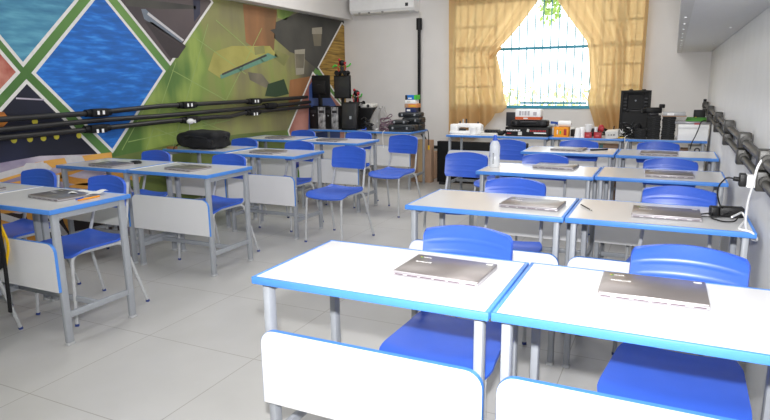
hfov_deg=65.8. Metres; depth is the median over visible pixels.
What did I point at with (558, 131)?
carton
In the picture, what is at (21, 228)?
chair
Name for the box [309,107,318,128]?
computer tower
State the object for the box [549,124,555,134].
box
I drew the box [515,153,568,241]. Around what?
chair
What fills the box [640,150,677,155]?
laptop
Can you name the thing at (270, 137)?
laptop
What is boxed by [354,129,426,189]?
school desk
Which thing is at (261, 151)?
laptop
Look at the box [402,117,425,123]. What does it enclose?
case
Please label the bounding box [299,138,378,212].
school desk
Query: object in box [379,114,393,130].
cable coil
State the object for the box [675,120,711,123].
folder
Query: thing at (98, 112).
conduit
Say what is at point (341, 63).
kit
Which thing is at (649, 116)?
case
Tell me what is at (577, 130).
plastic cup
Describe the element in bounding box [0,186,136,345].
school desk
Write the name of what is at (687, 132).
storage box
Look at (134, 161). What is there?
computer mouse
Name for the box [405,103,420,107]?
carton
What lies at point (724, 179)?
power cable
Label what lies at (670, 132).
case
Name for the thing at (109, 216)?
school desk
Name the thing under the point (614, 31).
curtain
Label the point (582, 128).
plastic cup
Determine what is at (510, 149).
chair
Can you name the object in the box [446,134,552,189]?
school desk
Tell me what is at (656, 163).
chair
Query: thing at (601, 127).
pouch
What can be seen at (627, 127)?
cable tangle
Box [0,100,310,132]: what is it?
conduit
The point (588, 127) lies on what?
plastic cup
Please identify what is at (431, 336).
chair
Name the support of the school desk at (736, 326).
on the floor
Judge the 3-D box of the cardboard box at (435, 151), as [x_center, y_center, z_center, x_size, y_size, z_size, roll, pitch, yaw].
[0.663,-0.679,8.846,0.220,0.400,0.162,5,13,25]
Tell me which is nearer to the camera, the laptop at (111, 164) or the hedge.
the laptop at (111, 164)
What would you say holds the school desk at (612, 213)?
on the floor
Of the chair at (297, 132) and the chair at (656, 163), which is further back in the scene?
the chair at (297, 132)
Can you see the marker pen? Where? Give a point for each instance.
(604, 148)
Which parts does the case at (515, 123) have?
handle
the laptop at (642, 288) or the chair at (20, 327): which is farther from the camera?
the chair at (20, 327)
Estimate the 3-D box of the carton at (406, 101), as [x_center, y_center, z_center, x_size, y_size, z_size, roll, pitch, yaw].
[0.362,-1.458,8.006,0.150,0.051,0.121,5,13,25]
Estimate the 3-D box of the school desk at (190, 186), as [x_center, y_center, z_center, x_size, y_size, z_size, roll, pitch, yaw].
[-1.782,-0.264,6.163,0.784,0.761,0.518,5,13,25]
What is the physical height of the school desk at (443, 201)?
0.761 m
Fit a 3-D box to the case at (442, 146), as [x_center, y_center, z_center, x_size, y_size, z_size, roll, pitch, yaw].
[1.292,-0.614,8.021,1.240,0.600,0.140,5,13,25]
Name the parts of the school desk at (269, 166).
modesty panel, rail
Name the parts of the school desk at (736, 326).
leg, leg, modesty panel, leg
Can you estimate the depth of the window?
8.11 m
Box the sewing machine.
[450,119,483,133]
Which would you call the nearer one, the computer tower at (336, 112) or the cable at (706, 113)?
the cable at (706, 113)
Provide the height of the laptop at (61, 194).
0.018 m
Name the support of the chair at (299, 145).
on the floor
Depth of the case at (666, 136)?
6.33 m
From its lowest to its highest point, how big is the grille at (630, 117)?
0.225 m
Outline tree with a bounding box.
[537,0,562,26]
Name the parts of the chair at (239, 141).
backrest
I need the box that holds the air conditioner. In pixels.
[349,0,420,17]
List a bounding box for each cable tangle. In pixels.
[619,122,641,137]
[619,127,631,148]
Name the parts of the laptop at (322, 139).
lid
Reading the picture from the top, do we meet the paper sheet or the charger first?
the paper sheet
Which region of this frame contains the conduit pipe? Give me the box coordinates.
[416,18,436,148]
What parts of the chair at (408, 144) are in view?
leg, leg, seat, backrest, leg, leg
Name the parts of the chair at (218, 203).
leg, leg, seat, leg, backrest, leg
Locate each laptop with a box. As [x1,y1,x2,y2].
[28,189,91,201]
[88,161,133,167]
[164,164,211,171]
[249,149,287,153]
[265,136,294,138]
[316,138,347,141]
[393,254,497,286]
[499,197,565,211]
[532,162,578,169]
[550,146,587,150]
[597,271,709,309]
[631,205,701,221]
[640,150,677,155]
[645,170,694,178]
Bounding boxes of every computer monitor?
[312,75,330,106]
[334,75,350,106]
[341,102,358,129]
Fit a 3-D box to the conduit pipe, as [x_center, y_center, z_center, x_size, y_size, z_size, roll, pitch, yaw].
[1.396,-1.760,8.395,2.054,1.916,0.084,5,13,25]
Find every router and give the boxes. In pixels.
[605,129,619,137]
[693,110,705,117]
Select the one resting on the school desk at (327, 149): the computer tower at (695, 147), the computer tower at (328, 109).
the computer tower at (328, 109)
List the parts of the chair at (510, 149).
seat, backrest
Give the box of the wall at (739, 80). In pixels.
[704,7,769,419]
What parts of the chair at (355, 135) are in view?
backrest, leg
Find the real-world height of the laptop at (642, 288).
0.018 m
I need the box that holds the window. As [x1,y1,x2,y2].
[500,0,646,108]
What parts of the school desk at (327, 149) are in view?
modesty panel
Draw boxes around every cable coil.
[361,117,373,129]
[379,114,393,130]
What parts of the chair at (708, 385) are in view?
seat, backrest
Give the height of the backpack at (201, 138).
0.210 m
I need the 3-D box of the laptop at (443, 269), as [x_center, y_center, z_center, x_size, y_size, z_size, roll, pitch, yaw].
[0.203,0.198,1.984,0.292,0.018,0.209,5,13,27]
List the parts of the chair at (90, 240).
leg, seat, leg, leg, backrest, leg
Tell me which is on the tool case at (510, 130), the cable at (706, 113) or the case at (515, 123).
the case at (515, 123)
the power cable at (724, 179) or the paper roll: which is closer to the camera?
the power cable at (724, 179)
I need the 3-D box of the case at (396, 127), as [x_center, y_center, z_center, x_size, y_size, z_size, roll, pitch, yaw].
[0.244,-1.088,7.872,0.353,0.092,0.263,5,13,25]
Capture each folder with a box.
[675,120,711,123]
[686,117,706,121]
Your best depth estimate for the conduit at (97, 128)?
5.63 m
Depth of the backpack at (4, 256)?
3.22 m
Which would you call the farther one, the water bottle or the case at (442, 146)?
the case at (442, 146)
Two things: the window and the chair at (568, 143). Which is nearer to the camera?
the chair at (568, 143)
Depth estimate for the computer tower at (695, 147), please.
6.42 m
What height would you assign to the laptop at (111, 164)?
0.018 m
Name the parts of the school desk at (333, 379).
leg, rail, leg, modesty panel, leg, leg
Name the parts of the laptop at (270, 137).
lid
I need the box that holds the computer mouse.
[131,160,141,163]
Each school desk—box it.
[0,182,50,299]
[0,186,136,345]
[56,158,177,263]
[126,162,253,276]
[163,145,257,227]
[224,148,323,238]
[245,135,317,200]
[251,240,528,419]
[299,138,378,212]
[308,129,373,179]
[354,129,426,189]
[405,189,578,365]
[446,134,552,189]
[476,162,601,256]
[491,262,769,419]
[521,146,618,199]
[549,135,623,191]
[562,198,756,368]
[594,167,728,258]
[615,149,718,201]
[625,136,706,170]
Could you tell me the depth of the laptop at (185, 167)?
4.50 m
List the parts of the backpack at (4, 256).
trim cord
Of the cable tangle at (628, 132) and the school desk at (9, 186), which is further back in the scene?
the cable tangle at (628, 132)
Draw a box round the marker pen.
[590,148,607,150]
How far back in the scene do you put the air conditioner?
8.67 m
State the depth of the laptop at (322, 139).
6.64 m
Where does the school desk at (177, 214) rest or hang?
on the floor
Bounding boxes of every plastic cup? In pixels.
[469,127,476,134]
[574,128,580,137]
[580,127,584,137]
[585,124,592,131]
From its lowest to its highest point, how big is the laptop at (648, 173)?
0.018 m
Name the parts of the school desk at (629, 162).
modesty panel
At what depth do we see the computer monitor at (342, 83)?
8.34 m
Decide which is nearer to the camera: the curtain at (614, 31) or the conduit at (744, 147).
the conduit at (744, 147)
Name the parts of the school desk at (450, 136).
leg, leg, modesty panel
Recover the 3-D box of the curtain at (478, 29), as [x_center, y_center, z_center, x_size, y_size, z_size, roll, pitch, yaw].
[1.471,-2.089,8.218,1.258,2.200,0.182,5,13,25]
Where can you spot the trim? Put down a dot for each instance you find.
(334, 9)
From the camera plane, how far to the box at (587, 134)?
6.62 m
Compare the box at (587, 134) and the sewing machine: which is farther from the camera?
the sewing machine
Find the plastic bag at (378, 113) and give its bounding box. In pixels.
[368,106,389,129]
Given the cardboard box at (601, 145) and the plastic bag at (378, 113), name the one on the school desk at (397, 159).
the plastic bag at (378, 113)
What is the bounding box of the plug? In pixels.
[186,119,193,129]
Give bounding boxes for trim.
[232,0,352,20]
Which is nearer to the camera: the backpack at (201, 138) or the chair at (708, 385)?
the chair at (708, 385)
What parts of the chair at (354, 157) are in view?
leg, leg, seat, leg, backrest, leg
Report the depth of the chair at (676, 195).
3.17 m
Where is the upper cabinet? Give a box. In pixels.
[677,0,769,52]
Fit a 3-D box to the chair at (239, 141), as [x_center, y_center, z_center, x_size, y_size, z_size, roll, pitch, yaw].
[-1.608,-0.334,6.333,0.470,0.828,0.505,6,14,29]
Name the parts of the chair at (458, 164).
leg, seat, backrest, leg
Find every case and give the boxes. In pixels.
[358,108,375,128]
[388,124,417,131]
[391,119,410,123]
[398,112,423,116]
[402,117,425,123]
[410,123,424,129]
[437,141,528,184]
[505,112,551,136]
[511,119,549,126]
[647,115,660,117]
[647,122,659,124]
[647,124,659,126]
[661,130,674,133]
[661,135,674,137]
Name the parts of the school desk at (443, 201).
leg, leg, modesty panel, leg, leg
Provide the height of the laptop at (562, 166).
0.018 m
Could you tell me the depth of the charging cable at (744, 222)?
2.41 m
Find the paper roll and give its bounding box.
[558,121,571,126]
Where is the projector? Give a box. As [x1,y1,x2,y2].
[360,103,377,107]
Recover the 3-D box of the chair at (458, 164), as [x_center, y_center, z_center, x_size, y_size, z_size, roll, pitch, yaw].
[0.577,-0.025,4.747,0.470,0.828,0.505,5,13,27]
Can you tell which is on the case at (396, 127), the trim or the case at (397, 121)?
the case at (397, 121)
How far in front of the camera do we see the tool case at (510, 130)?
6.93 m
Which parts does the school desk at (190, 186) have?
modesty panel, leg, leg, rail, leg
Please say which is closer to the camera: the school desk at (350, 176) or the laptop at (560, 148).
the laptop at (560, 148)
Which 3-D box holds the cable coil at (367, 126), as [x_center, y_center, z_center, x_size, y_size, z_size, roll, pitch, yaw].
[-0.233,-1.170,8.078,0.193,0.179,0.107,5,13,25]
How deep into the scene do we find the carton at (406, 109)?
7.98 m
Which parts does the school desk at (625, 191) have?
leg, modesty panel, leg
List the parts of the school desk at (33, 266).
rail, modesty panel, leg, leg, apron rail, rail, leg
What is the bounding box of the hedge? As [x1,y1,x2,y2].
[503,82,587,105]
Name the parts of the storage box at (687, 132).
lid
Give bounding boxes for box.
[411,139,433,182]
[434,150,436,178]
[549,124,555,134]
[570,129,574,135]
[584,132,591,137]
[594,132,601,137]
[598,143,618,199]
[677,124,708,140]
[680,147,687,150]
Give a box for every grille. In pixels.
[500,0,589,105]
[621,112,646,131]
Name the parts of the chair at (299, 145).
leg, leg, seat, backrest, leg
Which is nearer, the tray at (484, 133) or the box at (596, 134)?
the box at (596, 134)
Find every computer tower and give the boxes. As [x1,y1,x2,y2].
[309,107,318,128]
[318,106,333,128]
[325,107,331,128]
[331,107,341,128]
[688,144,705,170]
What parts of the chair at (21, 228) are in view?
leg, seat, backrest, leg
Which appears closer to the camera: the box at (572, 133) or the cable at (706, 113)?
the cable at (706, 113)
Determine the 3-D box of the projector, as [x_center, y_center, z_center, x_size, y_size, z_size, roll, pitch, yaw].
[-0.221,-1.470,8.387,0.200,0.062,0.205,5,13,25]
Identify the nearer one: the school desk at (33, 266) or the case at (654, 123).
the school desk at (33, 266)
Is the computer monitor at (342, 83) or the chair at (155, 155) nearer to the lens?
the chair at (155, 155)
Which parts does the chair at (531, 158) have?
backrest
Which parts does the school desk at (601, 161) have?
modesty panel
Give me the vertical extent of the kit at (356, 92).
0.238 m
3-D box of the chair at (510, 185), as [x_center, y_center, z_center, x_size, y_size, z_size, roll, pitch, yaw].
[0.679,0.257,3.409,0.470,0.828,0.505,5,13,27]
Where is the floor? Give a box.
[0,173,724,419]
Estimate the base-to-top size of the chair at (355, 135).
0.828 m
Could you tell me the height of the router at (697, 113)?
0.105 m
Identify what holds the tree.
on the yard
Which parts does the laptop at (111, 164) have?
lid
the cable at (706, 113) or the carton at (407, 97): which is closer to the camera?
the cable at (706, 113)
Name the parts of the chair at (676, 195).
leg, backrest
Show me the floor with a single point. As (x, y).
(192, 351)
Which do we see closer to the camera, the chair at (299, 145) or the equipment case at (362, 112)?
the chair at (299, 145)
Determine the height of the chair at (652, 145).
0.828 m
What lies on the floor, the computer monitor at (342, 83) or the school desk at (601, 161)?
the school desk at (601, 161)
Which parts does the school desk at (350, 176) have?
leg, leg, modesty panel, leg, apron rail, rail, leg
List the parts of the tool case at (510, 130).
open lid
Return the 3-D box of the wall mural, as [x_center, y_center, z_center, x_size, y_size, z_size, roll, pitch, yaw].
[-2.378,-0.762,5.864,0.005,2.802,8.197,5,13,25]
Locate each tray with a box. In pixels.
[480,129,500,134]
[480,132,497,134]
[662,112,686,116]
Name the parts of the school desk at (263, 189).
leg, rail, leg, modesty panel, leg, apron rail, rail, leg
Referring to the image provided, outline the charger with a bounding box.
[701,205,744,221]
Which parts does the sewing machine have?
arm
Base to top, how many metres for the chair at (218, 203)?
0.828 m
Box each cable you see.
[690,113,706,148]
[717,177,732,208]
[731,159,761,241]
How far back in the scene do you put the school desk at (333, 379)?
1.89 m
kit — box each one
[333,59,350,75]
[349,89,364,105]
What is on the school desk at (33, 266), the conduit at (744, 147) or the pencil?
the pencil
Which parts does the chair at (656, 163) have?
leg, backrest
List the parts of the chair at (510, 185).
backrest, leg, seat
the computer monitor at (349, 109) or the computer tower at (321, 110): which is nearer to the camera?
the computer monitor at (349, 109)
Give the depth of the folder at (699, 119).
6.28 m
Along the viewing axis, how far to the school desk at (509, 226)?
4.21 m
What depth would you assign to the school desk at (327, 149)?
8.38 m
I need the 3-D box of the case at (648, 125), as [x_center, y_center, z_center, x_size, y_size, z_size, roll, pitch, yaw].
[2.914,-0.921,6.451,0.126,0.022,0.203,5,13,25]
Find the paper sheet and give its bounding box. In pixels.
[69,189,105,194]
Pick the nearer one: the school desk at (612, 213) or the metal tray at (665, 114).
the school desk at (612, 213)
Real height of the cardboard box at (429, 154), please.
0.601 m
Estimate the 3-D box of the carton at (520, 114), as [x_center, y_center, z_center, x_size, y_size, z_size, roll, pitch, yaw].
[1.677,-1.113,6.931,0.291,0.118,0.132,5,13,25]
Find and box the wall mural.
[0,0,346,240]
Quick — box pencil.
[78,195,99,200]
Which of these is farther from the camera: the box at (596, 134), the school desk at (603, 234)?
the box at (596, 134)
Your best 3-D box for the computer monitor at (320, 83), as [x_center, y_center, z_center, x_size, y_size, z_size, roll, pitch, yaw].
[-0.920,-1.698,8.497,0.308,0.439,0.155,5,13,25]
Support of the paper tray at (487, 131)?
on the school desk at (450, 136)
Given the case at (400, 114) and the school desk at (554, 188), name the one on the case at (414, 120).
the case at (400, 114)
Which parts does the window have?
sash rail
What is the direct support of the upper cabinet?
attached to the wall at (739, 80)
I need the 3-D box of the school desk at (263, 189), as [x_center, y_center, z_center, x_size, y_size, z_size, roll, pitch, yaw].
[-1.041,-0.177,5.707,0.784,0.762,0.518,5,13,25]
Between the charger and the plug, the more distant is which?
the plug
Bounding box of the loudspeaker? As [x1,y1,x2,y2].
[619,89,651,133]
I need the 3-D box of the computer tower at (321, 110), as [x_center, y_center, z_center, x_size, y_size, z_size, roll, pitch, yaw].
[-0.825,-1.333,8.574,0.115,0.307,0.347,5,13,25]
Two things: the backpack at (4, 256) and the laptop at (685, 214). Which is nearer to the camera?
the laptop at (685, 214)
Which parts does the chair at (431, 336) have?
seat, backrest, leg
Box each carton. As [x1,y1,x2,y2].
[405,95,419,99]
[405,100,418,103]
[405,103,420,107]
[405,108,418,111]
[515,109,542,119]
[552,126,569,136]
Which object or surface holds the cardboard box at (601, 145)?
on the floor
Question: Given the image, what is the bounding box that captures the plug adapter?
[733,173,755,187]
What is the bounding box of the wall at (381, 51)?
[344,0,711,169]
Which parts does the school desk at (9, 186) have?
leg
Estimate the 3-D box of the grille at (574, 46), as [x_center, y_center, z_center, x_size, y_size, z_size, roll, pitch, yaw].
[2.171,-2.143,8.138,2.565,1.440,0.030,5,13,25]
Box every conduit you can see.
[0,95,307,121]
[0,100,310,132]
[0,105,310,140]
[702,102,769,196]
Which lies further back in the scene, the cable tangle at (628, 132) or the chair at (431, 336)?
the cable tangle at (628, 132)
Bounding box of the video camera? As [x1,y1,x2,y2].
[641,104,664,115]
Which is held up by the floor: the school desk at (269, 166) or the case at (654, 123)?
the school desk at (269, 166)
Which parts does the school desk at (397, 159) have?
modesty panel, leg, rail, leg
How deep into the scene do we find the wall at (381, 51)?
8.69 m
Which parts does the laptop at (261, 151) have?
lid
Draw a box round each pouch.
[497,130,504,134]
[598,125,604,131]
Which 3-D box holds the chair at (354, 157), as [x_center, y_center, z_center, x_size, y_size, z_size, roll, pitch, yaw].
[-0.425,-0.142,5.357,0.470,0.828,0.505,6,14,30]
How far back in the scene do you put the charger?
2.71 m
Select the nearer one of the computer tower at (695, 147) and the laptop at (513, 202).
the laptop at (513, 202)
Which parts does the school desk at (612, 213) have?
leg, leg, modesty panel, leg, leg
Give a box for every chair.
[0,279,22,329]
[2,169,80,304]
[35,175,149,326]
[106,150,171,254]
[178,153,259,262]
[205,138,266,209]
[259,141,323,231]
[291,130,315,201]
[304,146,374,241]
[325,132,378,207]
[367,135,420,217]
[379,225,512,419]
[422,152,487,239]
[455,177,545,344]
[472,139,525,225]
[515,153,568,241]
[559,140,598,234]
[597,244,751,419]
[611,186,717,355]
[624,158,698,260]
[636,141,679,167]
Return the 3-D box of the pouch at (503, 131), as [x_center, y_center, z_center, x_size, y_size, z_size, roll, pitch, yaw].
[1.389,-0.921,7.103,0.108,0.063,0.080,5,13,25]
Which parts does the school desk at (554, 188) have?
modesty panel, leg, leg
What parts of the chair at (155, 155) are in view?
leg, seat, backrest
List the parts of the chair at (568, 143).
backrest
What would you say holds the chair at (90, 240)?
on the floor
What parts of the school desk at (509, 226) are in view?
leg, modesty panel, leg, rail, leg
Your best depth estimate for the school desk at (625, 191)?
5.07 m
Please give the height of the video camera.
0.120 m
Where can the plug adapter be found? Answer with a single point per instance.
(744, 180)
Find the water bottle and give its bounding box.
[489,135,499,167]
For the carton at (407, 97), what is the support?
on the carton at (406, 101)
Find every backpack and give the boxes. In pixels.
[0,212,12,312]
[173,129,230,148]
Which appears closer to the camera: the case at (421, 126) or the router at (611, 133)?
the router at (611, 133)
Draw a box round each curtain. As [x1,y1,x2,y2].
[449,0,537,133]
[558,0,648,131]
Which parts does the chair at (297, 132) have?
backrest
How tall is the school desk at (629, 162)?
0.761 m
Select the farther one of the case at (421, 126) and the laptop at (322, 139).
the case at (421, 126)
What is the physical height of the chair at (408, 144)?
0.828 m
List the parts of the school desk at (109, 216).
leg, rail, modesty panel, leg, leg, rail, leg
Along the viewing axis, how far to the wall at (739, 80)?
3.22 m
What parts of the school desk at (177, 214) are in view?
leg, rail, modesty panel, leg, leg, apron rail, rail, leg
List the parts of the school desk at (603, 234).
leg, rail, leg, modesty panel, leg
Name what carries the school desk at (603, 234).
on the floor
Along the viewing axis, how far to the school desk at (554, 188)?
5.32 m

